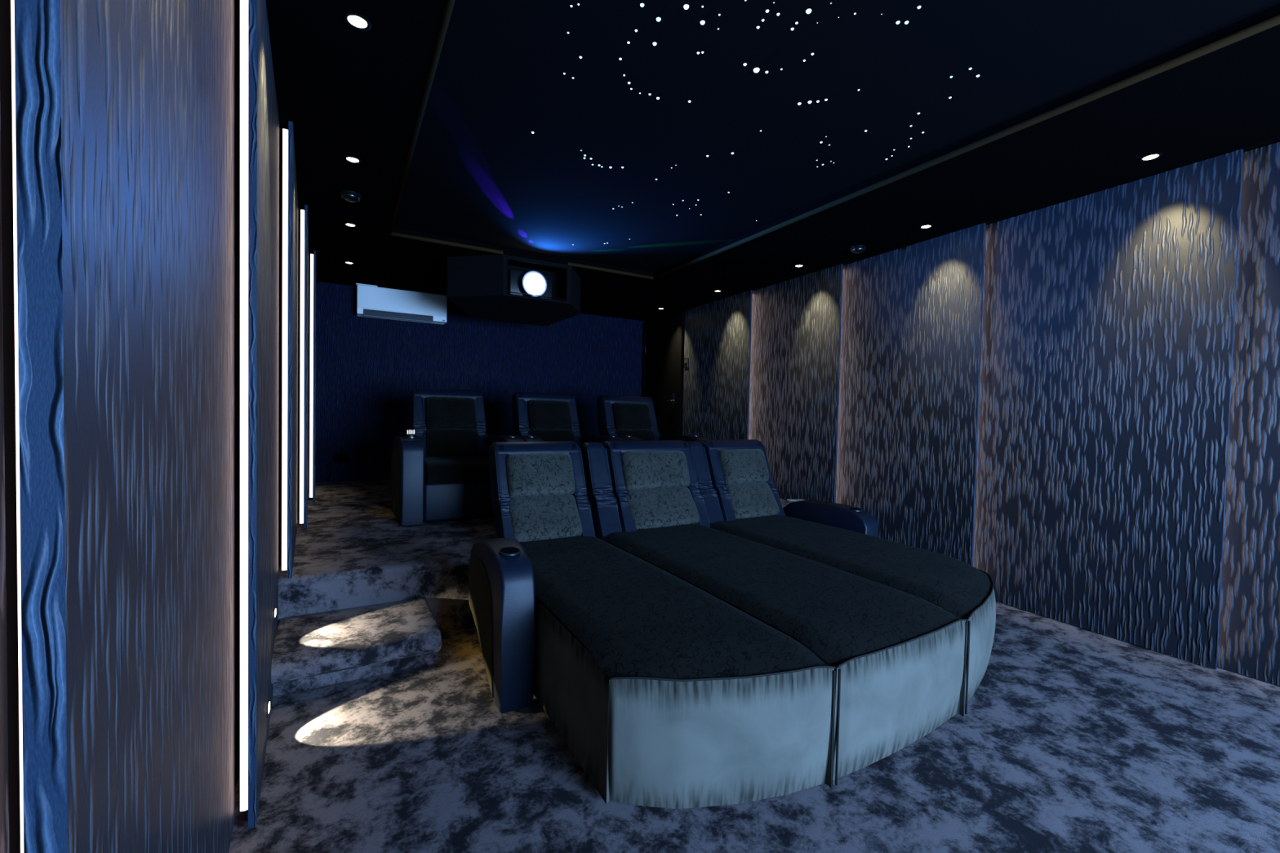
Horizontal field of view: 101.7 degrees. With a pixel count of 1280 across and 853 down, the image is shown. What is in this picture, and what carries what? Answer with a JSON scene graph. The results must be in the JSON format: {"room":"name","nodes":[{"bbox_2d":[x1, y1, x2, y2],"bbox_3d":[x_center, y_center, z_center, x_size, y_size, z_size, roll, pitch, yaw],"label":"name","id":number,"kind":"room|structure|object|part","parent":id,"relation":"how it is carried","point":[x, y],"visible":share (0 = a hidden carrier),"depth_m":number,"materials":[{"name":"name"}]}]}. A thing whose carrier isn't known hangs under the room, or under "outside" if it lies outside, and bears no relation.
{"room":"home theater","nodes":[
{"label":"home theater","id":0,"kind":"room"},
{"bbox_2d":[0,0,310,852],"bbox_3d":[-1.398,-0.234,1.694,0.150,2.838,9.540,0,2,-30],"label":"led light strip","id":1,"kind":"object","parent":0,"point":[6,90],"depth_m":0.56,"materials":[{"name":"black"}]},
{"bbox_2d":[0,111,8,852],"bbox_3d":[-0.275,-0.064,-0.044,0.020,2.626,1.262,0,2,-32],"label":"wall panel","id":2,"kind":"object","parent":1,"relation":"attached to","point":[4,788],"visible":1,"depth_m":0.49,"materials":[{"name":"grey dark grey-stained wood veneer"}]},
{"bbox_2d":[10,0,235,852],"bbox_3d":[-0.878,-0.104,0.992,0.046,2.626,1.262,0,2,-32],"label":"wall panel","id":3,"kind":"object","parent":1,"relation":"attached to","point":[125,108],"depth_m":0.63,"materials":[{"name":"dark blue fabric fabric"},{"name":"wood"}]},
{"bbox_3d":[-0.580,-0.087,0.496,0.018,2.573,0.013,0,2,-30],"label":"led strip","id":4,"kind":"part","parent":3,"relation":"part of","materials":[{"name":"white plastic"}]},
{"bbox_2d":[240,0,279,828],"bbox_3d":[-1.469,-0.144,2.036,0.043,2.626,1.262,0,2,-32],"label":"wall panel","id":5,"kind":"object","parent":1,"relation":"attached to","point":[263,113],"depth_m":1.57,"materials":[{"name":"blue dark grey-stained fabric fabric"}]},
{"bbox_3d":[-1.168,-0.127,1.542,0.024,2.573,0.013,0,2,-30],"label":"led strip","id":6,"kind":"part","parent":5,"relation":"part of","materials":[{"name":"white plastic"}]},
{"bbox_2d":[266,697,270,717],"bbox_3d":[-1.383,1.045,1.936,0.012,0.048,0.056,0,2,-30],"label":"step light","id":7,"kind":"object","parent":5,"relation":"attached to","point":[268,700],"visible":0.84,"depth_m":1.92,"materials":[{"name":"white plastic"}]},
{"bbox_2d":[273,605,275,620],"bbox_3d":[-1.610,0.821,2.293,0.012,0.048,0.056,0,2,-30],"label":"step light","id":8,"kind":"object","parent":5,"relation":"attached to","point":[274,609],"visible":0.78,"depth_m":2.28,"materials":[{"name":"white plastic"}]},
{"bbox_2d":[281,120,297,577],"bbox_3d":[-2.057,-0.384,3.074,0.043,2.226,1.262,0,2,-32],"label":"wall panel","id":9,"kind":"object","parent":1,"relation":"attached to","point":[292,274],"depth_m":2.57,"materials":[{"name":"grey fabric"}]},
{"bbox_3d":[-1.756,-0.367,2.579,0.024,2.173,0.013,0,2,-30],"label":"led strip","id":10,"kind":"part","parent":9,"relation":"part of","materials":[{"name":"white plastic"}]},
{"bbox_2d":[299,204,308,528],"bbox_3d":[-2.649,-0.424,4.117,0.043,2.226,1.262,0,2,-32],"label":"wall panel","id":11,"kind":"object","parent":1,"relation":"attached to","point":[306,217],"depth_m":3.61,"materials":[{"name":"white plastic"}]},
{"bbox_3d":[-2.348,-0.407,3.622,0.024,2.173,0.013,0,2,-30],"label":"led strip","id":12,"kind":"part","parent":11,"relation":"part of","materials":[{"name":"white plastic"}]},
{"bbox_2d":[309,250,315,501],"bbox_3d":[-3.241,-0.464,5.160,0.043,2.226,1.262,0,2,-32],"label":"wall panel","id":13,"kind":"object","parent":1,"relation":"attached to","point":[314,251],"depth_m":4.65,"materials":[{"name":"white plastic"}]},
{"bbox_3d":[-2.940,-0.447,4.665,0.024,2.173,0.013,0,2,-30],"label":"led strip","id":14,"kind":"part","parent":13,"relation":"part of","materials":[{"name":"white plastic"}]},
{"bbox_2d":[315,281,646,482],"bbox_3d":[-1.819,-0.382,6.909,4.465,2.838,0.150,0,2,-30],"label":"wall","id":15,"kind":"structure","parent":0,"point":[367,369],"depth_m":6.41,"materials":[{"name":"fabric"}]},
{"bbox_2d":[355,283,447,324],"bbox_3d":[-2.781,-1.415,6.098,0.957,0.349,0.231,0,2,-30],"label":"air conditioner","id":16,"kind":"object","parent":15,"relation":"attached to","point":[373,301],"visible":1,"depth_m":6.00,"materials":[{"name":"white plastic"}]},
{"bbox_2d":[363,308,432,321],"bbox_3d":[-2.793,-1.282,6.036,0.726,0.062,0.086,0,2,-30],"label":"vent","id":17,"kind":"object","parent":16,"relation":"attached to","point":[378,313],"depth_m":5.99,"materials":[{"name":"grey plastic"}]},
{"bbox_2d":[646,310,684,322],"bbox_3d":[2.442,-0.213,3.874,0.150,2.838,9.540,0,2,-30],"label":"wall","id":18,"kind":"structure","parent":0,"point":[684,310],"depth_m":7.36,"materials":[{"name":"black"}]},
{"bbox_2d":[644,321,677,436],"bbox_3d":[0.276,-0.388,7.432,0.104,2.092,0.873,0,2,-30],"label":"door","id":19,"kind":"structure","parent":18,"relation":"in","point":[660,348],"depth_m":7.36,"materials":[{"name":"black paint"}]},
{"bbox_3d":[0.415,-0.348,7.142,0.059,0.210,0.150,0,2,-30],"label":"handle","id":20,"kind":"part","parent":19,"relation":"part of","materials":[{"name":"silver metal"}]},
{"bbox_2d":[641,312,684,435],"bbox_3d":[0.305,-0.433,7.421,0.065,2.200,1.048,0,2,-30],"label":"trim","id":21,"kind":"structure","parent":18,"relation":"attached to","point":[679,317],"depth_m":7.00,"materials":[{"name":"black paint"}]},
{"bbox_2d":[682,289,751,439],"bbox_3d":[0.894,-0.411,6.357,0.020,2.226,1.356,0,2,-27],"label":"wall panel","id":22,"kind":"object","parent":18,"relation":"attached to","point":[717,341],"visible":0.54,"depth_m":6.24,"materials":[{"name":"grey fabric"}]},
{"bbox_2d":[684,357,688,368],"bbox_3d":[0.611,-0.837,6.878,0.026,0.130,0.090,0,2,-30],"label":"controller","id":23,"kind":"object","parent":22,"relation":"attached to","point":[686,360],"visible":1,"depth_m":6.86,"materials":[{"name":"black plastic"}]},
{"bbox_2d":[748,263,843,502],"bbox_3d":[1.502,-0.370,5.286,0.020,2.226,1.292,0,2,-27],"label":"wall panel","id":24,"kind":"object","parent":18,"relation":"attached to","point":[796,323],"visible":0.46,"depth_m":5.14,"materials":[{"name":"grey fabric"}]},
{"bbox_2d":[835,222,986,566],"bbox_3d":[2.090,-0.130,4.249,0.020,2.626,1.292,0,2,-27],"label":"wall panel","id":25,"kind":"object","parent":18,"relation":"attached to","point":[911,326],"visible":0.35,"depth_m":4.09,"materials":[{"name":"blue fabric"}]},
{"bbox_2d":[973,148,1243,669],"bbox_3d":[2.682,-0.090,3.205,0.020,2.626,1.292,0,2,-27],"label":"wall panel","id":26,"kind":"object","parent":18,"relation":"attached to","point":[1108,315],"visible":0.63,"depth_m":3.02,"materials":[{"name":"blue fabric"}]},
{"bbox_2d":[1217,142,1279,685],"bbox_3d":[3.274,-0.050,2.163,0.020,2.626,1.292,0,2,-27],"label":"wall panel","id":27,"kind":"object","parent":18,"relation":"attached to","point":[1249,643],"visible":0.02,"depth_m":2.58,"materials":[{"name":"grey fabric"}]},
{"bbox_2d":[228,601,1279,852],"bbox_3d":[1.418,1.317,1.192,4.865,0.120,6.185,0,2,-30],"label":"floor","id":28,"kind":"structure","parent":0,"point":[1071,739],"depth_m":1.82,"materials":[{"name":"carpet"}]},
{"bbox_2d":[271,597,441,697],"bbox_3d":[-1.363,1.065,2.523,0.680,0.200,0.550,0,2,-30],"label":"carpeted step","id":29,"kind":"structure","parent":28,"relation":"on","point":[326,648],"depth_m":2.40,"materials":[{"name":"carpet"}]},
{"bbox_2d":[278,480,795,629],"bbox_3d":[-0.906,0.900,5.289,4.305,0.400,3.851,0,2,-30],"label":"platform","id":30,"kind":"object","parent":28,"relation":"on","point":[353,550],"visible":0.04,"depth_m":3.03,"materials":[{"name":"carpet"}]},
{"bbox_2d":[391,387,524,525],"bbox_3d":[-1.574,0.190,4.420,0.923,1.035,1.087,0,2,-30],"label":"recliner","id":31,"kind":"object","parent":30,"relation":"on","point":[441,473],"visible":0.94,"depth_m":4.07,"materials":[{"name":"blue leather"}]},
{"bbox_3d":[-1.948,0.434,4.152,0.010,0.510,0.790,0,2,-30],"label":"panel","id":32,"kind":"part","parent":31,"relation":"part of","materials":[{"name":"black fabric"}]},
{"bbox_3d":[-1.866,0.392,4.166,0.152,0.633,0.922,0,2,-30],"label":"armrest","id":33,"kind":"part","parent":31,"relation":"part of","materials":[{"name":"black leather"}]},
{"bbox_2d":[405,429,415,436],"bbox_3d":[-1.721,0.051,3.915,0.068,0.052,0.068,0,2,-30],"label":"remote holder","id":34,"kind":"object","parent":31,"relation":"on","point":[412,431],"visible":1,"depth_m":3.90,"materials":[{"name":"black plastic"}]},
{"bbox_3d":[-1.725,-0.020,4.712,0.617,0.637,0.415,0,2,-30],"label":"backrest","id":35,"kind":"part","parent":31,"relation":"part of","materials":[{"name":"black leather"}]},
{"bbox_2d":[425,396,476,429],"bbox_3d":[-1.682,-0.117,4.664,0.430,0.298,0.173,0,2,-30],"label":"cushion","id":36,"kind":"object","parent":31,"relation":"on","point":[441,412],"depth_m":4.61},
{"bbox_2d":[426,429,479,455],"bbox_3d":[-1.654,0.142,4.613,0.439,0.239,0.178,0,2,-30],"label":"lumbar cushion","id":37,"kind":"object","parent":31,"relation":"on","point":[438,442],"depth_m":4.56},
{"bbox_3d":[-1.487,0.337,4.286,0.580,0.155,0.705,0,2,-30],"label":"seat","id":38,"kind":"part","parent":31,"relation":"part of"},
{"bbox_3d":[-1.202,0.395,4.543,0.152,0.633,0.922,0,2,-30],"label":"armrest","id":39,"kind":"part","parent":31,"relation":"part of","materials":[{"name":"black leather"}]},
{"bbox_2d":[511,391,626,448],"bbox_3d":[-0.769,0.194,4.876,0.923,1.035,1.087,0,2,-30],"label":"recliner","id":40,"kind":"object","parent":30,"relation":"on","point":[536,416],"visible":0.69,"depth_m":5.05,"materials":[{"name":"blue leather"}]},
{"bbox_3d":[-1.062,0.396,4.623,0.152,0.633,0.922,0,2,-30],"label":"armrest","id":41,"kind":"part","parent":40,"relation":"part of","materials":[{"name":"black leather"}]},
{"bbox_3d":[-0.921,-0.016,5.169,0.617,0.637,0.415,0,2,-30],"label":"backrest","id":42,"kind":"part","parent":40,"relation":"part of","materials":[{"name":"black leather"}]},
{"bbox_2d":[527,399,572,430],"bbox_3d":[-0.877,-0.113,5.121,0.430,0.298,0.173,0,2,-30],"label":"cushion","id":43,"kind":"object","parent":40,"relation":"on","point":[542,414],"depth_m":5.06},
{"bbox_2d":[528,429,573,441],"bbox_3d":[-0.849,0.146,5.069,0.439,0.239,0.178,0,2,-30],"label":"lumbar cushion","id":44,"kind":"object","parent":40,"relation":"on","point":[547,435],"depth_m":5.05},
{"bbox_3d":[-0.398,0.399,5.000,0.152,0.633,0.922,0,2,-30],"label":"armrest","id":45,"kind":"part","parent":40,"relation":"part of","materials":[{"name":"black leather"}]},
{"bbox_2d":[596,395,708,441],"bbox_3d":[0.035,0.198,5.333,0.923,1.035,1.087,0,2,-30],"label":"recliner","id":46,"kind":"object","parent":30,"relation":"on","point":[629,418],"visible":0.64,"depth_m":5.51,"materials":[{"name":"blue leather"}]},
{"bbox_3d":[-0.116,-0.012,5.626,0.617,0.637,0.415,0,2,-30],"label":"backrest","id":47,"kind":"part","parent":46,"relation":"part of","materials":[{"name":"blue leather"}]},
{"bbox_3d":[-0.258,0.400,5.080,0.152,0.633,0.922,0,2,-30],"label":"armrest","id":48,"kind":"part","parent":46,"relation":"part of","materials":[{"name":"black leather"}]},
{"bbox_2d":[612,402,652,430],"bbox_3d":[-0.073,-0.108,5.577,0.430,0.298,0.173,0,2,-30],"label":"cushion","id":49,"kind":"object","parent":46,"relation":"on","point":[625,415],"depth_m":5.51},
{"bbox_2d":[615,429,653,440],"bbox_3d":[-0.045,0.150,5.526,0.439,0.239,0.178,0,2,-30],"label":"lumbar cushion","id":50,"kind":"object","parent":46,"relation":"on","point":[643,434],"depth_m":5.52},
{"bbox_3d":[0.407,0.404,5.457,0.152,0.633,0.922,0,2,-30],"label":"armrest","id":51,"kind":"part","parent":46,"relation":"part of","materials":[{"name":"black leather"}]},
{"bbox_2d":[468,439,995,808],"bbox_3d":[0.498,0.665,2.949,2.679,1.052,2.320,0,2,-30],"label":"sofa","id":52,"kind":"object","parent":28,"relation":"on","point":[716,642],"visible":1,"depth_m":2.13,"materials":[{"name":"fabric"}]},
{"bbox_3d":[-0.744,0.885,2.433,0.011,0.520,0.505,0,2,-30],"label":"panel","id":53,"kind":"part","parent":52,"relation":"part of","materials":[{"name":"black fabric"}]},
{"bbox_3d":[-0.661,0.853,2.432,0.140,0.647,0.647,0,2,-30],"label":"armrest","id":54,"kind":"part","parent":52,"relation":"part of","materials":[{"name":"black leather"}]},
{"bbox_3d":[-0.636,0.421,3.354,0.580,0.632,0.480,0,2,-30],"label":"backrest","id":55,"kind":"part","parent":52,"relation":"part of","materials":[{"name":"grey fabric"}]},
{"bbox_2d":[505,453,574,497],"bbox_3d":[-0.628,0.312,3.316,0.435,0.277,0.176,0,2,-30],"label":"cushion","id":56,"kind":"object","parent":52,"relation":"on","point":[527,475],"depth_m":3.26,"materials":[{"name":"fabric"}]},
{"bbox_2d":[509,494,582,542],"bbox_3d":[-0.589,0.567,3.245,0.444,0.259,0.214,0,2,-30],"label":"lumbar cushion","id":57,"kind":"object","parent":52,"relation":"on","point":[532,517],"depth_m":3.19,"materials":[{"name":"fabric"}]},
{"bbox_3d":[0.103,0.425,3.774,0.686,0.632,0.480,0,2,-30],"label":"backrest","id":58,"kind":"part","parent":52,"relation":"part of","materials":[{"name":"grey fabric"}]},
{"bbox_2d":[621,450,689,491],"bbox_3d":[0.119,0.316,3.740,0.535,0.277,0.176,0,2,-30],"label":"cushion","id":59,"kind":"object","parent":52,"relation":"on","point":[641,470],"depth_m":3.67,"materials":[{"name":"fabric"}]},
{"bbox_2d":[626,487,699,529],"bbox_3d":[0.159,0.571,3.669,0.546,0.259,0.214,0,2,-30],"label":"lumbar cushion","id":60,"kind":"object","parent":52,"relation":"on","point":[647,508],"depth_m":3.60,"materials":[{"name":"fabric"}]},
{"bbox_3d":[-0.126,0.900,2.392,0.697,0.387,1.896,0,2,-30],"label":"seat","id":61,"kind":"part","parent":52,"relation":"part of","materials":[{"name":"fabric"}]},
{"bbox_3d":[-0.125,0.962,2.389,0.697,0.427,1.908,0,2,-30],"label":"seat","id":62,"kind":"part","parent":52,"relation":"part of","materials":[{"name":"grey fabric"}]},
{"bbox_3d":[0.797,0.429,4.168,0.585,0.632,0.480,0,2,-30],"label":"backrest","id":63,"kind":"part","parent":52,"relation":"part of","materials":[{"name":"black leather"}]},
{"bbox_2d":[718,448,768,484],"bbox_3d":[0.831,0.320,4.144,0.445,0.277,0.176,0,2,-30],"label":"cushion","id":64,"kind":"object","parent":52,"relation":"on","point":[736,466],"depth_m":4.07,"materials":[{"name":"fabric"}]},
{"bbox_2d":[724,482,779,519],"bbox_3d":[0.870,0.575,4.073,0.454,0.259,0.214,0,2,-30],"label":"lumbar cushion","id":65,"kind":"object","parent":52,"relation":"on","point":[745,500],"depth_m":4.01,"materials":[{"name":"fabric"}]},
{"bbox_3d":[0.547,0.904,2.769,0.822,0.387,1.907,0,2,-30],"label":"seat","id":66,"kind":"part","parent":52,"relation":"part of","materials":[{"name":"fabric"}]},
{"bbox_3d":[0.550,0.966,2.763,0.822,0.427,1.925,0,2,-30],"label":"seat","id":67,"kind":"part","parent":52,"relation":"part of","materials":[{"name":"grey fabric"}]},
{"bbox_2d":[786,499,804,502],"bbox_3d":[1.258,0.589,4.148,0.143,0.005,0.093,1,2,-13],"label":"paper sheet","id":68,"kind":"object","parent":52,"relation":"on","point":[796,500],"visible":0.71,"depth_m":4.16,"materials":[{"name":"white paper"}]},
{"bbox_3d":[1.391,0.875,3.931,0.140,0.608,0.817,0,2,-30],"label":"armrest","id":69,"kind":"part","parent":52,"relation":"part of","materials":[{"name":"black leather"}]},
{"bbox_3d":[0.641,1.009,1.737,0.008,0.395,0.007,0,2,-30],"label":"seam cord","id":70,"kind":"part","parent":52,"relation":"part of","materials":[{"name":"black fabric"}]},
{"bbox_3d":[0.664,1.009,1.749,0.008,0.395,0.007,0,2,-30],"label":"seam cord","id":71,"kind":"part","parent":52,"relation":"part of","materials":[{"name":"grey fabric"}]},
{"bbox_3d":[1.255,0.907,3.193,0.805,0.387,1.867,0,2,-30],"label":"seat","id":72,"kind":"part","parent":52,"relation":"part of","materials":[{"name":"fabric"}]},
{"bbox_3d":[1.256,0.969,3.192,0.805,0.427,1.874,0,2,-30],"label":"seat","id":73,"kind":"part","parent":52,"relation":"part of","materials":[{"name":"grey fabric"}]},
{"bbox_3d":[1.353,1.012,2.172,0.008,0.395,0.007,0,2,-30],"label":"seam cord","id":74,"kind":"part","parent":52,"relation":"part of","materials":[{"name":"grey fabric"}]},
{"bbox_3d":[1.375,1.012,2.187,0.008,0.395,0.007,0,2,-30],"label":"seam cord","id":75,"kind":"part","parent":52,"relation":"part of","materials":[{"name":"grey fabric"}]},
{"bbox_2d":[266,0,1279,321],"bbox_3d":[0.574,-1.540,2.705,4.465,0.200,9.640,0,2,-30],"label":"ceiling","id":76,"kind":"structure","parent":0,"point":[344,90],"depth_m":2.77,"materials":[{"name":"black paint"}]},
{"bbox_2d":[343,261,354,264],"bbox_3d":[-2.786,-1.568,4.993,0.090,0.006,0.090,0,2,-30],"label":"recessed light","id":77,"kind":"object","parent":76,"relation":"in","point":[345,262],"visible":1,"depth_m":4.98,"materials":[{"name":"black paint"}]},
{"bbox_2d":[339,190,361,202],"bbox_3d":[-1.876,-1.487,3.383,0.124,0.042,0.124,0,2,-30],"label":"ceiling detector","id":78,"kind":"object","parent":76,"relation":"attached to","point":[350,196],"visible":1,"depth_m":3.35,"materials":[{"name":"black plastic"}]},
{"bbox_2d":[343,222,357,226],"bbox_3d":[-2.194,-1.528,3.950,0.090,0.006,0.090,0,2,-30],"label":"recessed light","id":79,"kind":"object","parent":76,"relation":"in","point":[349,224],"visible":1,"depth_m":3.94,"materials":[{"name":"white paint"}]},
{"bbox_2d":[343,155,361,164],"bbox_3d":[-1.602,-1.488,2.907,0.090,0.006,0.090,0,2,-30],"label":"recessed light","id":80,"kind":"object","parent":76,"relation":"in","point":[352,159],"visible":1,"depth_m":2.90,"materials":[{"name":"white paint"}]},
{"bbox_2d":[342,11,371,31],"bbox_3d":[-1.010,-1.448,1.864,0.090,0.006,0.090,0,2,-30],"label":"recessed light","id":81,"kind":"object","parent":76,"relation":"in","point":[356,20],"visible":1,"depth_m":1.86,"materials":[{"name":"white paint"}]},
{"bbox_2d":[447,253,580,326],"bbox_3d":[-1.336,-1.367,5.344,1.320,0.362,1.401,0,2,-30],"label":"housing","id":82,"kind":"object","parent":76,"relation":"attached to","point":[477,285],"visible":0.95,"depth_m":4.87,"materials":[{"name":"black fabric"}]},
{"bbox_2d":[506,268,552,299],"bbox_3d":[-1.016,-1.316,4.870,0.420,0.262,0.245,0,2,-30],"label":"projector","id":83,"kind":"object","parent":82,"relation":"on","point":[530,282],"visible":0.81,"depth_m":4.78,"materials":[{"name":"black plastic"}]},
{"bbox_3d":[-0.968,-1.309,4.785,0.230,0.230,0.004,0,2,-30],"label":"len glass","id":84,"kind":"part","parent":83,"relation":"part of","materials":[{"name":"white glass"}]},
{"bbox_3d":[-0.932,-1.345,4.773,0.578,0.300,0.008,0,2,-30],"label":"hatch frame","id":85,"kind":"part","parent":82,"relation":"part of","materials":[{"name":"black"}]},
{"bbox_2d":[794,264,804,267],"bbox_3d":[1.461,-1.475,4.786,0.090,0.006,0.090,0,2,-30],"label":"recessed light","id":86,"kind":"object","parent":76,"relation":"in","point":[796,265],"visible":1,"depth_m":4.78,"materials":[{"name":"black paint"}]},
{"bbox_2d":[386,0,1279,279],"bbox_3d":[0.733,-1.420,1.832,2.492,0.032,6.756,0,2,-30],"label":"trim","id":87,"kind":"structure","parent":76,"relation":"attached to","point":[1273,21],"depth_m":2.46,"materials":[{"name":"brown"}]},
{"bbox_2d":[393,0,1279,272],"bbox_3d":[0.737,-1.495,1.825,2.510,0.040,6.785,0,2,-30],"label":"panel","id":88,"kind":"object","parent":76,"relation":"attached to","point":[477,171],"visible":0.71,"depth_m":2.37,"materials":[{"name":"black paint"}]},
{"bbox_2d":[683,4,688,9],"bbox_3d":[0.164,-1.484,1.845,0.020,0.010,0.019,0,2,-30],"label":"star","id":89,"kind":"object","parent":88,"relation":"attached to","point":[686,6],"visible":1,"depth_m":1.84,"materials":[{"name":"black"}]},
{"bbox_2d":[753,67,759,72],"bbox_3d":[0.486,-1.486,2.175,0.026,0.013,0.026,0,2,-30],"label":"star","id":90,"kind":"object","parent":88,"relation":"attached to","point":[755,69],"visible":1,"depth_m":2.17,"materials":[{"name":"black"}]},
{"bbox_2d":[805,8,811,13],"bbox_3d":[0.600,-1.476,1.854,0.020,0.010,0.019,0,2,-30],"label":"star","id":91,"kind":"object","parent":88,"relation":"attached to","point":[808,11],"visible":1,"depth_m":1.85,"materials":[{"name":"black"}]},
{"bbox_2d":[849,244,866,253],"bbox_3d":[1.774,-1.435,4.240,0.124,0.042,0.124,0,2,-30],"label":"ceiling detector","id":92,"kind":"object","parent":76,"relation":"attached to","point":[857,249],"visible":1,"depth_m":4.21,"materials":[{"name":"black plastic"}]},
{"bbox_2d":[919,224,933,229],"bbox_3d":[2.053,-1.435,3.743,0.090,0.006,0.090,0,2,-30],"label":"recessed light","id":93,"kind":"object","parent":76,"relation":"in","point":[924,226],"visible":1,"depth_m":3.74,"materials":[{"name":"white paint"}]},
{"bbox_2d":[1138,152,1163,161],"bbox_3d":[2.645,-1.395,2.700,0.090,0.006,0.090,0,2,-30],"label":"recessed light","id":94,"kind":"object","parent":76,"relation":"in","point":[1150,157],"visible":1,"depth_m":2.70,"materials":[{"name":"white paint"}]}
]}

